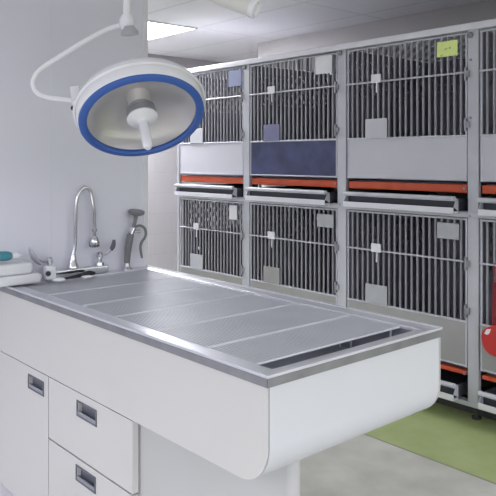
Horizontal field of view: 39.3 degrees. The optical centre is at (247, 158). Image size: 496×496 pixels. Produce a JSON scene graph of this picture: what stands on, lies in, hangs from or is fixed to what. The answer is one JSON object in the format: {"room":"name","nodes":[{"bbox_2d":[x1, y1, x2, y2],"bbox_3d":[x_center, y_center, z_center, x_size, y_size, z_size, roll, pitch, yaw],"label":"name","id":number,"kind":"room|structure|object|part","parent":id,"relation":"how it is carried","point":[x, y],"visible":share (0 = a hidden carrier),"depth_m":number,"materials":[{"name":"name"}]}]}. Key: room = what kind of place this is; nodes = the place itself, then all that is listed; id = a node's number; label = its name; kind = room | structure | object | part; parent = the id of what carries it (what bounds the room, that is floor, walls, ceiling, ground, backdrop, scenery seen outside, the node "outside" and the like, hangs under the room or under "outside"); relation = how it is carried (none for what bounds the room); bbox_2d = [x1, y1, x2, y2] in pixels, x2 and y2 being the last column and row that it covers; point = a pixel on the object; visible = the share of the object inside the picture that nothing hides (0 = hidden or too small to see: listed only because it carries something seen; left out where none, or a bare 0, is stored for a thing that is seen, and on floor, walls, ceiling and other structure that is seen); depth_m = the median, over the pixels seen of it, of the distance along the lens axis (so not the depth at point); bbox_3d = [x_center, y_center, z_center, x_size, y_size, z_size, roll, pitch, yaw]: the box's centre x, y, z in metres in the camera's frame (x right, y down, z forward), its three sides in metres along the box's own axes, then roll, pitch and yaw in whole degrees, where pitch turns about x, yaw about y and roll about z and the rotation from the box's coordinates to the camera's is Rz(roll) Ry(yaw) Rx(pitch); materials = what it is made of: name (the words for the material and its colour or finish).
{"room":"veterinary clinic","nodes":[
{"label":"veterinary clinic","id":0,"kind":"room"},
{"bbox_2d":[0,0,142,495],"bbox_3d":[-2.330,0.163,1.724,4.770,2.475,0.140,0,0,-41],"label":"wall","id":1,"kind":"structure","parent":0,"point":[115,182],"depth_m":2.97,"materials":[{"name":"white paint"}]},
{"bbox_2d":[51,0,51,256],"bbox_3d":[-0.832,0.163,2.943,0.003,2.475,0.001,0,0,-41],"label":"trim","id":2,"kind":"structure","parent":1,"relation":"attached to","point":[51,0],"depth_m":2.94,"materials":[{"name":"white paint"}]},
{"bbox_2d":[143,0,147,265],"bbox_3d":[-0.527,0.163,3.306,0.027,2.475,0.148,0,0,-41],"label":"trim","id":3,"kind":"structure","parent":1,"relation":"attached to","point":[145,2],"depth_m":3.25,"materials":[{"name":"white paint"}]},
{"bbox_2d":[148,54,252,270],"bbox_3d":[-1.477,0.163,6.765,5.700,2.475,0.120,0,0,-41],"label":"wall","id":4,"kind":"structure","parent":0,"point":[162,166],"depth_m":7.24,"materials":[{"name":"white paint"}]},
{"bbox_2d":[148,0,485,62],"bbox_3d":[0.239,-1.125,3.216,7.800,0.100,7.720,0,0,-41],"label":"ceiling","id":5,"kind":"structure","parent":0,"point":[222,34],"depth_m":5.39,"materials":[{"name":"paint"}]},
{"bbox_2d":[30,0,260,155],"bbox_3d":[-0.342,-0.542,2.330,0.527,1.065,0.651,0,0,-41],"label":"lamp","id":6,"kind":"object","parent":5,"relation":"hanging from","point":[143,106],"visible":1,"depth_m":2.39,"materials":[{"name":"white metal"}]},
{"bbox_3d":[-0.586,-0.332,2.400,0.332,0.282,0.019,0,0,0],"label":"yoke arm","id":7,"kind":"part","parent":6,"relation":"part of","materials":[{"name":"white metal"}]},
{"bbox_2d":[126,88,150,104],"bbox_3d":[-0.382,-0.205,2.444,0.088,0.087,0.094,0,0,-41],"label":"bulb socket","id":8,"kind":"object","parent":6,"relation":"attached to","point":[134,96],"depth_m":2.41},
{"bbox_3d":[-0.351,-0.103,2.383,0.106,0.147,0.130,0,0,-41],"label":"sterile handle","id":9,"kind":"part","parent":6,"relation":"part of","materials":[{"name":"white plastic"}]},
{"bbox_2d":[148,20,196,40],"bbox_3d":[-1.046,-1.069,5.947,0.610,0.011,1.220,0,0,-41],"label":"recessed light","id":10,"kind":"object","parent":5,"relation":"in","point":[156,29],"visible":0.31,"depth_m":5.73,"materials":[{"name":"white plastic"}]},
{"bbox_2d":[258,0,495,207],"bbox_3d":[2.121,0.163,4.247,0.150,2.475,5.990,0,0,-41],"label":"wall","id":11,"kind":"structure","parent":0,"point":[482,10],"depth_m":5.33,"materials":[{"name":"grey paint"}]},
{"bbox_2d":[300,382,495,495],"bbox_3d":[0.174,1.450,2.228,9.200,0.100,9.120,0,0,-41],"label":"floor","id":12,"kind":"structure","parent":0,"point":[439,449],"depth_m":3.23,"materials":[{"name":"concrete"}]},
{"bbox_2d":[0,351,139,495],"bbox_3d":[-0.424,1.084,2.626,0.655,0.632,1.001,0,0,-41],"label":"base cabinet","id":13,"kind":"object","parent":12,"relation":"on","point":[56,439],"visible":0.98,"depth_m":2.39,"materials":[{"name":"white laminate"}]},
{"bbox_3d":[-0.844,1.032,2.627,0.020,0.526,0.441,0,0,-41],"label":"door","id":14,"kind":"part","parent":13,"relation":"part of","materials":[{"name":"white laminate"}]},
{"bbox_3d":[-0.765,0.822,2.534,0.021,0.053,0.132,0,0,-41],"label":"handle","id":15,"kind":"part","parent":13,"relation":"part of","materials":[{"name":"metal"}]},
{"bbox_3d":[-0.519,1.034,2.253,0.021,0.053,0.132,0,0,-41],"label":"handle","id":16,"kind":"part","parent":13,"relation":"part of","materials":[{"name":"metal"}]},
{"bbox_3d":[-0.515,0.820,2.248,0.021,0.053,0.132,0,0,-41],"label":"handle","id":17,"kind":"part","parent":13,"relation":"part of","materials":[{"name":"metal"}]},
{"bbox_3d":[-0.513,1.091,2.250,0.020,0.207,0.553,0,0,-41],"label":"drawer","id":18,"kind":"part","parent":13,"relation":"part of","materials":[{"name":"white laminate"}]},
{"bbox_3d":[-0.513,0.875,2.250,0.020,0.213,0.553,0,0,-41],"label":"drawer","id":19,"kind":"part","parent":13,"relation":"part of","materials":[{"name":"white laminate"}]},
{"bbox_2d":[0,265,443,495],"bbox_3d":[-0.214,0.948,2.419,0.711,0.904,1.593,0,0,-41],"label":"exam table","id":20,"kind":"object","parent":12,"relation":"on","point":[212,422],"visible":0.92,"depth_m":1.91,"materials":[{"name":"white laminate"}]},
{"bbox_2d":[0,271,41,286],"bbox_3d":[-0.935,0.475,2.761,0.195,0.040,0.125,0,0,-41],"label":"folded towel","id":21,"kind":"object","parent":20,"relation":"on","point":[33,277],"visible":0.8,"depth_m":2.72,"materials":[{"name":"white fabric"}]},
{"bbox_2d":[0,260,32,276],"bbox_3d":[-0.950,0.432,2.751,0.160,0.044,0.120,0,0,-41],"label":"folded towel","id":22,"kind":"object","parent":21,"relation":"on","point":[13,267],"visible":1,"depth_m":2.72,"materials":[{"name":"white fabric"}]},
{"bbox_2d":[0,251,20,260],"bbox_3d":[-0.980,0.377,2.705,0.198,0.046,0.038,0,0,-41],"label":"bottle","id":23,"kind":"object","parent":22,"relation":"on","point":[4,255],"visible":1,"depth_m":2.72,"materials":[{"name":"teal plastic"}]},
{"bbox_2d":[43,265,55,280],"bbox_3d":[-0.810,0.467,2.839,0.054,0.058,0.062,0,0,-41],"label":"pump dispenser","id":24,"kind":"object","parent":20,"relation":"on","point":[49,272],"visible":0.96,"depth_m":2.83,"materials":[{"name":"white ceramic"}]},
{"bbox_2d":[28,186,115,277],"bbox_3d":[-0.749,0.307,2.966,0.402,0.384,0.061,0,0,-41],"label":"gooseneck faucet","id":25,"kind":"object","parent":20,"relation":"on","point":[72,268],"visible":0.91,"depth_m":2.98,"materials":[{"name":"silver metal"}]},
{"bbox_3d":[-0.829,0.437,2.902,0.040,0.058,0.040,0,0,-41],"label":"handle","id":26,"kind":"part","parent":25,"relation":"part of","materials":[{"name":"silver metal"}]},
{"bbox_3d":[-0.749,0.436,2.971,0.052,0.060,0.052,0,0,-41],"label":"spout","id":27,"kind":"part","parent":25,"relation":"part of","materials":[{"name":"silver metal"}]},
{"bbox_3d":[-0.710,0.267,3.006,0.120,0.303,0.018,0,0,-41],"label":"spout","id":28,"kind":"part","parent":25,"relation":"part of","materials":[{"name":"silver metal"}]},
{"bbox_3d":[-0.653,0.437,3.056,0.040,0.058,0.040,0,0,-41],"label":"handle","id":29,"kind":"part","parent":25,"relation":"part of","materials":[{"name":"silver metal"}]},
{"bbox_3d":[-0.626,0.408,3.066,0.059,0.038,0.017,0,0,-26],"label":"blade","id":30,"kind":"part","parent":25,"relation":"part of","materials":[{"name":"silver metal"}]},
{"bbox_2d":[20,270,176,294],"bbox_3d":[-0.606,0.571,2.865,0.582,0.136,0.254,0,0,-41],"label":"wire rack","id":31,"kind":"object","parent":20,"relation":"in","point":[78,284],"visible":0.73,"depth_m":2.84,"materials":[{"name":"silver metal"}]},
{"bbox_2d":[52,277,65,281],"bbox_3d":[-0.769,0.489,2.826,0.056,0.013,0.056,0,0,-41],"label":"soap bar","id":32,"kind":"object","parent":31,"relation":"on","point":[57,279],"visible":1,"depth_m":2.81,"materials":[{"name":"white ceramic"}]},
{"bbox_2d":[65,270,94,278],"bbox_3d":[-0.692,0.484,2.897,0.052,0.024,0.153,0,0,41],"label":"grooming clipper","id":33,"kind":"object","parent":31,"relation":"on","point":[87,274],"visible":0.98,"depth_m":2.90,"materials":[{"name":"black plastic"}]},
{"bbox_2d":[50,277,212,305],"bbox_3d":[-0.438,0.568,2.672,0.582,0.129,0.247,0,0,-41],"label":"wire rack","id":34,"kind":"object","parent":20,"relation":"in","point":[120,292],"visible":0.84,"depth_m":2.65,"materials":[{"name":"silver metal"}]},
{"bbox_2d":[122,209,146,269],"bbox_3d":[-0.518,0.364,3.173,0.127,0.270,0.076,0,0,-41],"label":"sprayer","id":35,"kind":"object","parent":20,"relation":"on","point":[135,212],"visible":1,"depth_m":3.15,"materials":[{"name":"silver metal"}]},
{"bbox_3d":[-0.492,0.377,3.189,0.068,0.157,0.013,0,0,-41],"label":"trigger lever","id":36,"kind":"part","parent":35,"relation":"part of","materials":[{"name":"grey metal"}]},
{"bbox_3d":[-0.476,0.643,2.192,0.004,0.241,1.584,0,0,-41],"label":"panel","id":37,"kind":"part","parent":20,"relation":"part of","materials":[{"name":"white laminate"}]},
{"bbox_2d":[83,285,249,316],"bbox_3d":[-0.281,0.564,2.494,0.582,0.122,0.219,0,0,-41],"label":"wire rack","id":38,"kind":"object","parent":20,"relation":"in","point":[129,306],"visible":0.91,"depth_m":2.47,"materials":[{"name":"silver metal"}]},
{"bbox_2d":[116,294,294,330],"bbox_3d":[-0.130,0.561,2.321,0.582,0.116,0.230,0,0,-41],"label":"wire rack","id":39,"kind":"object","parent":20,"relation":"in","point":[183,315],"visible":0.91,"depth_m":2.29,"materials":[{"name":"silver metal"}]},
{"bbox_3d":[-0.086,1.080,1.929,0.188,0.640,0.490,0,0,-41],"label":"support panel","id":40,"kind":"part","parent":20,"relation":"part of","materials":[{"name":"grey laminate"}]},
{"bbox_2d":[54,287,410,368],"bbox_3d":[-0.208,0.575,2.410,0.594,0.130,1.482,0,0,-41],"label":"basin","id":41,"kind":"object","parent":20,"relation":"in","point":[404,329],"depth_m":2.14,"materials":[{"name":"metal"}]},
{"bbox_2d":[158,304,348,347],"bbox_3d":[0.028,0.558,2.141,0.582,0.110,0.239,0,0,-41],"label":"wire rack","id":42,"kind":"object","parent":20,"relation":"in","point":[268,321],"visible":0.88,"depth_m":2.11,"materials":[{"name":"silver metal"}]},
{"bbox_2d":[208,315,399,364],"bbox_3d":[0.175,0.555,1.974,0.582,0.103,0.196,0,0,-41],"label":"wire rack","id":43,"kind":"object","parent":20,"relation":"in","point":[308,338],"visible":0.91,"depth_m":1.94,"materials":[{"name":"silver metal"}]},
{"bbox_3d":[-0.216,0.643,2.421,0.683,0.241,1.584,0,0,-41],"label":"panel","id":44,"kind":"part","parent":20,"relation":"part of","materials":[{"name":"white laminate"}]},
{"bbox_3d":[0.045,0.643,2.649,0.004,0.241,1.584,0,0,-41],"label":"panel","id":45,"kind":"part","parent":20,"relation":"part of","materials":[{"name":"white laminate"}]},
{"bbox_2d":[177,19,495,419],"bbox_3d":[0.951,0.337,4.665,0.938,2.126,3.651,0,0,-41],"label":"rack","id":46,"kind":"object","parent":12,"relation":"on","point":[469,403],"visible":0.39,"depth_m":4.01,"materials":[{"name":"metal"}]},
{"bbox_3d":[-0.565,0.296,5.735,0.030,2.037,0.031,0,0,-41],"label":"post","id":47,"kind":"part","parent":46,"relation":"part of","materials":[{"name":"metal"}]},
{"bbox_3d":[-0.002,0.296,5.093,0.030,2.037,0.066,0,0,-41],"label":"post","id":48,"kind":"part","parent":46,"relation":"part of","materials":[{"name":"metal"}]},
{"bbox_2d":[174,66,322,198],"bbox_3d":[0.009,-0.200,5.671,0.969,0.984,0.823,0,0,-41],"label":"cage","id":49,"kind":"object","parent":46,"relation":"in","point":[216,147],"visible":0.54,"depth_m":5.40,"materials":[{"name":"metal"}]},
{"bbox_3d":[-0.293,-0.005,5.416,0.007,0.231,0.774,0,0,-41],"label":"panel","id":50,"kind":"part","parent":49,"relation":"part of","materials":[{"name":"white plastic"}]},
{"bbox_3d":[-0.296,-0.281,5.414,0.018,0.802,0.794,0,0,-41],"label":"door","id":51,"kind":"part","parent":49,"relation":"part of","materials":[{"name":"metal"}]},
{"bbox_3d":[-0.219,-0.278,6.009,0.845,0.812,0.004,0,0,-41],"label":"panel","id":52,"kind":"part","parent":49,"relation":"part of","materials":[{"name":"metal"}]},
{"bbox_2d":[228,69,241,86],"bbox_3d":[-0.092,-0.601,5.171,0.016,0.121,0.150,0,0,-41],"label":"card","id":53,"kind":"object","parent":49,"relation":"attached to","point":[234,76],"visible":1,"depth_m":5.16,"materials":[{"name":"paper"}]},
{"bbox_3d":[0.053,0.140,5.721,0.804,0.012,0.784,0,0,-41],"label":"floor panel","id":54,"kind":"part","parent":49,"relation":"part of","materials":[{"name":"metal"}]},
{"bbox_2d":[174,184,307,198],"bbox_3d":[-0.018,0.246,5.656,0.908,0.092,0.725,0,0,-41],"label":"tray","id":55,"kind":"object","parent":49,"relation":"on","point":[228,191],"depth_m":5.36,"materials":[{"name":"metal"}]},
{"bbox_3d":[0.303,-0.278,5.413,0.845,0.812,0.004,0,0,-41],"label":"panel","id":56,"kind":"part","parent":49,"relation":"part of","materials":[{"name":"metal"}]},
{"bbox_3d":[0.358,-0.277,5.989,0.004,0.814,0.784,0,0,-41],"label":"panel","id":57,"kind":"part","parent":49,"relation":"part of","materials":[{"name":"metal"}]},
{"bbox_2d":[179,198,323,284],"bbox_3d":[0.007,0.801,5.666,0.958,0.982,0.818,0,0,-41],"label":"cage","id":58,"kind":"object","parent":46,"relation":"in","point":[216,253],"visible":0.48,"depth_m":5.51,"materials":[{"name":"metal"}]},
{"bbox_3d":[-0.296,0.719,5.414,0.018,0.802,0.794,0,0,-41],"label":"door","id":59,"kind":"part","parent":58,"relation":"part of","materials":[{"name":"metal"}]},
{"bbox_3d":[-0.293,0.995,5.416,0.007,0.231,0.774,0,0,-41],"label":"panel","id":60,"kind":"part","parent":58,"relation":"part of","materials":[{"name":"metal"}]},
{"bbox_3d":[-0.219,0.726,6.009,0.845,0.820,0.004,0,0,-41],"label":"panel","id":61,"kind":"part","parent":58,"relation":"part of","materials":[{"name":"metal"}]},
{"bbox_2d":[229,205,236,219],"bbox_3d":[-0.105,0.399,5.186,0.016,0.107,0.087,0,0,-41],"label":"card","id":62,"kind":"object","parent":58,"relation":"attached to","point":[232,208],"visible":1,"depth_m":5.18,"materials":[{"name":"white paper"}]},
{"bbox_3d":[0.303,0.726,5.413,0.845,0.820,0.004,0,0,-41],"label":"panel","id":63,"kind":"part","parent":58,"relation":"part of","materials":[{"name":"metal"}]},
{"bbox_3d":[0.358,0.727,5.989,0.004,0.822,0.784,0,0,-41],"label":"panel","id":64,"kind":"part","parent":58,"relation":"part of","materials":[{"name":"metal"}]},
{"bbox_3d":[0.664,0.296,5.677,0.034,2.037,0.066,0,0,-41],"label":"post","id":65,"kind":"part","parent":46,"relation":"part of","materials":[{"name":"metal"}]},
{"bbox_2d":[245,52,415,204],"bbox_3d":[0.598,-0.200,5.000,0.969,0.984,0.865,0,0,-41],"label":"cage","id":66,"kind":"object","parent":46,"relation":"in","point":[300,144],"visible":0.7,"depth_m":4.78,"materials":[{"name":"metal"}]},
{"bbox_3d":[0.356,-0.278,5.353,0.845,0.812,0.004,0,0,-41],"label":"panel","id":67,"kind":"part","parent":66,"relation":"part of","materials":[{"name":"metal"}]},
{"bbox_3d":[0.295,-0.005,4.744,0.007,0.231,0.816,0,0,-41],"label":"panel","id":68,"kind":"part","parent":66,"relation":"part of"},
{"bbox_3d":[0.293,-0.281,4.742,0.018,0.802,0.836,0,0,-41],"label":"door","id":69,"kind":"part","parent":66,"relation":"part of","materials":[{"name":"metal"}]},
{"bbox_3d":[0.642,0.140,5.049,0.804,0.012,0.826,0,0,-41],"label":"floor panel","id":70,"kind":"part","parent":66,"relation":"part of","materials":[{"name":"metal"}]},
{"bbox_2d":[315,55,331,74],"bbox_3d":[0.494,-0.611,4.502,0.016,0.115,0.144,0,0,-41],"label":"card","id":71,"kind":"object","parent":66,"relation":"attached to","point":[323,64],"visible":1,"depth_m":4.50,"materials":[{"name":"white paper"}]},
{"bbox_2d":[245,187,404,204],"bbox_3d":[0.571,0.246,4.984,0.908,0.092,0.767,0,0,-41],"label":"tray","id":72,"kind":"object","parent":66,"relation":"on","point":[302,195],"depth_m":4.68,"materials":[{"name":"metal"}]},
{"bbox_3d":[0.947,-0.277,5.317,0.004,0.814,0.826,0,0,-41],"label":"panel","id":73,"kind":"part","parent":66,"relation":"part of","materials":[{"name":"metal"}]},
{"bbox_3d":[0.906,-0.278,4.726,0.845,0.812,0.004,0,0,-41],"label":"panel","id":74,"kind":"part","parent":66,"relation":"part of","materials":[{"name":"metal"}]},
{"bbox_2d":[250,202,415,304],"bbox_3d":[0.596,0.801,4.994,0.958,0.982,0.860,0,0,-41],"label":"cage","id":75,"kind":"object","parent":46,"relation":"in","point":[302,266],"visible":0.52,"depth_m":4.90,"materials":[{"name":"metal"}]},
{"bbox_3d":[0.356,0.726,5.353,0.845,0.820,0.004,0,0,-41],"label":"panel","id":76,"kind":"part","parent":75,"relation":"part of","materials":[{"name":"metal"}]},
{"bbox_3d":[0.295,0.995,4.744,0.007,0.231,0.816,0,0,-41],"label":"panel","id":77,"kind":"part","parent":75,"relation":"part of","materials":[{"name":"metal"}]},
{"bbox_3d":[0.293,0.719,4.742,0.018,0.802,0.836,0,0,-41],"label":"door","id":78,"kind":"part","parent":75,"relation":"part of","materials":[{"name":"metal"}]},
{"bbox_2d":[317,214,333,227],"bbox_3d":[0.503,0.398,4.492,0.016,0.084,0.143,0,0,-41],"label":"card","id":79,"kind":"object","parent":75,"relation":"attached to","point":[323,220],"visible":1,"depth_m":4.48,"materials":[{"name":"grey paper"}]},
{"bbox_3d":[0.947,0.727,5.317,0.004,0.822,0.826,0,0,-41],"label":"panel","id":80,"kind":"part","parent":75,"relation":"part of","materials":[{"name":"metal"}]},
{"bbox_3d":[0.906,0.726,4.726,0.845,0.820,0.004,0,0,-41],"label":"panel","id":81,"kind":"part","parent":75,"relation":"part of","materials":[{"name":"metal"}]},
{"bbox_3d":[0.608,0.298,4.390,0.032,0.032,3.537,0,0,-41],"label":"rail","id":82,"kind":"part","parent":46,"relation":"part of","materials":[{"name":"metal"}]},
{"bbox_3d":[0.617,-0.707,4.374,0.044,0.038,3.643,0,0,-41],"label":"rail","id":83,"kind":"part","parent":46,"relation":"part of","materials":[{"name":"silver metal"}]},
{"bbox_3d":[0.603,0.296,4.404,0.030,2.037,0.072,0,0,-41],"label":"post","id":84,"kind":"part","parent":46,"relation":"part of","materials":[{"name":"metal"}]},
{"bbox_2d":[343,32,495,213],"bbox_3d":[1.206,-0.200,4.306,0.969,0.984,0.869,0,0,-41],"label":"cage","id":85,"kind":"object","parent":46,"relation":"in","point":[417,148],"visible":0.82,"depth_m":4.09,"materials":[{"name":"metal"}]},
{"bbox_3d":[0.963,-0.278,4.662,0.845,0.812,0.004,0,0,-41],"label":"panel","id":86,"kind":"part","parent":85,"relation":"part of","materials":[{"name":"metal"}]},
{"bbox_3d":[0.903,-0.005,4.051,0.007,0.231,0.820,0,0,-41],"label":"panel","id":87,"kind":"part","parent":85,"relation":"part of","materials":[{"name":"grey metal"}]},
{"bbox_3d":[0.901,-0.281,4.049,0.018,0.802,0.840,0,0,-41],"label":"door","id":88,"kind":"part","parent":85,"relation":"part of","materials":[{"name":"metal"}]},
{"bbox_2d":[343,191,495,213],"bbox_3d":[1.179,0.246,4.291,0.908,0.092,0.771,0,0,-41],"label":"tray","id":89,"kind":"object","parent":85,"relation":"on","point":[421,201],"depth_m":3.96,"materials":[{"name":"metal"}]},
{"bbox_3d":[1.250,0.140,4.356,0.804,0.012,0.830,0,0,-41],"label":"floor panel","id":90,"kind":"part","parent":85,"relation":"part of","materials":[{"name":"metal"}]},
{"bbox_2d":[437,40,457,57],"bbox_3d":[1.097,-0.605,3.815,0.016,0.084,0.128,0,0,-41],"label":"sticky note","id":91,"kind":"object","parent":85,"relation":"attached to","point":[446,48],"visible":1,"depth_m":3.81,"materials":[{"name":"yellow paper"}]},
{"bbox_3d":[1.555,-0.277,4.624,0.004,0.814,0.830,0,0,-41],"label":"panel","id":92,"kind":"part","parent":85,"relation":"part of","materials":[{"name":"metal"}]},
{"bbox_3d":[1.515,-0.278,4.032,0.845,0.812,0.004,0,0,-41],"label":"panel","id":93,"kind":"part","parent":85,"relation":"part of","materials":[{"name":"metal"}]},
{"bbox_2d":[347,209,492,400],"bbox_3d":[1.204,0.801,4.301,0.958,0.982,0.864,0,0,-41],"label":"cage","id":94,"kind":"object","parent":46,"relation":"in","point":[426,282],"visible":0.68,"depth_m":4.18,"materials":[{"name":"metal"}]},
{"bbox_3d":[0.963,0.726,4.662,0.845,0.820,0.004,0,0,-41],"label":"panel","id":95,"kind":"part","parent":94,"relation":"part of","materials":[{"name":"metal"}]},
{"bbox_3d":[0.903,0.995,4.051,0.007,0.231,0.820,0,0,-41],"label":"panel","id":96,"kind":"part","parent":94,"relation":"part of","materials":[{"name":"metal"}]},
{"bbox_3d":[0.901,0.719,4.049,0.018,0.802,0.840,0,0,-41],"label":"door","id":97,"kind":"part","parent":94,"relation":"part of","materials":[{"name":"metal"}]},
{"bbox_2d":[437,222,458,239],"bbox_3d":[1.100,0.394,3.812,0.016,0.088,0.138,0,0,-41],"label":"card","id":98,"kind":"object","parent":94,"relation":"attached to","point":[444,230],"visible":1,"depth_m":3.80,"materials":[{"name":"grey paper"}]},
{"bbox_3d":[1.250,1.148,4.356,0.804,0.012,0.830,0,0,-41],"label":"floor panel","id":99,"kind":"part","parent":94,"relation":"part of","materials":[{"name":"metal"}]},
{"bbox_3d":[1.555,0.727,4.624,0.004,0.822,0.830,0,0,-41],"label":"panel","id":100,"kind":"part","parent":94,"relation":"part of","materials":[{"name":"metal"}]},
{"bbox_2d":[438,368,492,400],"bbox_3d":[1.179,1.246,4.291,0.908,0.092,0.771,0,0,-41],"label":"tray","id":101,"kind":"object","parent":94,"relation":"on","point":[453,385],"depth_m":3.80,"materials":[{"name":"metal"}]},
{"bbox_3d":[1.515,0.726,4.032,0.845,0.820,0.004,0,0,-41],"label":"panel","id":102,"kind":"part","parent":94,"relation":"part of","materials":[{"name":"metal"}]},
{"bbox_3d":[1.269,0.296,4.988,0.034,2.037,0.072,0,0,-41],"label":"post","id":103,"kind":"part","parent":46,"relation":"part of","materials":[{"name":"metal"}]},
{"bbox_3d":[0.956,1.309,4.669,0.926,0.026,3.640,0,0,-41],"label":"rail","id":104,"kind":"part","parent":46,"relation":"part of","materials":[{"name":"metal"}]},
{"bbox_3d":[1.210,0.296,3.712,0.030,2.037,0.064,0,0,-41],"label":"post","id":105,"kind":"part","parent":46,"relation":"part of","materials":[{"name":"metal"}]},
{"bbox_2d":[478,219,495,413],"bbox_3d":[1.804,0.801,3.616,0.958,0.982,0.854,0,0,-41],"label":"cage","id":106,"kind":"object","parent":46,"relation":"in","point":[487,401],"visible":0.95,"depth_m":3.66,"materials":[{"name":"metal"}]},
{"bbox_2d":[478,387,495,413],"bbox_3d":[1.780,1.246,3.606,0.908,0.092,0.761,0,0,-41],"label":"tray","id":107,"kind":"object","parent":106,"relation":"on","point":[487,401],"depth_m":3.58,"materials":[{"name":"metal"}]},
{"bbox_2d":[481,263,495,356],"bbox_3d":[1.281,0.776,3.568,0.064,0.469,0.153,0,0,-41],"label":"leash","id":108,"kind":"object","parent":106,"relation":"hanging from","point":[488,336],"visible":1,"depth_m":3.58,"materials":[{"name":"red plastic"}]},
{"bbox_3d":[1.567,0.726,3.973,0.845,0.820,0.004,0,0,-41],"label":"panel","id":109,"kind":"part","parent":106,"relation":"part of","materials":[{"name":"metal"}]},
{"bbox_3d":[1.504,0.995,3.366,0.007,0.231,0.810,0,0,-41],"label":"panel","id":110,"kind":"part","parent":106,"relation":"part of","materials":[{"name":"metal"}]},
{"bbox_2d":[478,27,495,216],"bbox_3d":[1.807,-0.200,3.622,0.969,0.984,0.859,0,0,-41],"label":"cage","id":111,"kind":"object","parent":46,"relation":"in","point":[487,207],"visible":1,"depth_m":3.65,"materials":[{"name":"metal"}]},
{"bbox_2d":[478,198,495,216],"bbox_3d":[1.780,0.246,3.606,0.908,0.092,0.761,0,0,-41],"label":"tray","id":112,"kind":"object","parent":111,"relation":"on","point":[487,207],"depth_m":3.57,"materials":[{"name":"metal"}]},
{"bbox_3d":[1.504,-0.005,3.366,0.007,0.231,0.810,0,0,-41],"label":"panel","id":113,"kind":"part","parent":111,"relation":"part of","materials":[{"name":"white plastic"}]},
{"bbox_3d":[1.567,-0.278,3.973,0.845,0.812,0.004,0,0,-41],"label":"panel","id":114,"kind":"part","parent":111,"relation":"part of","materials":[{"name":"metal"}]}
]}

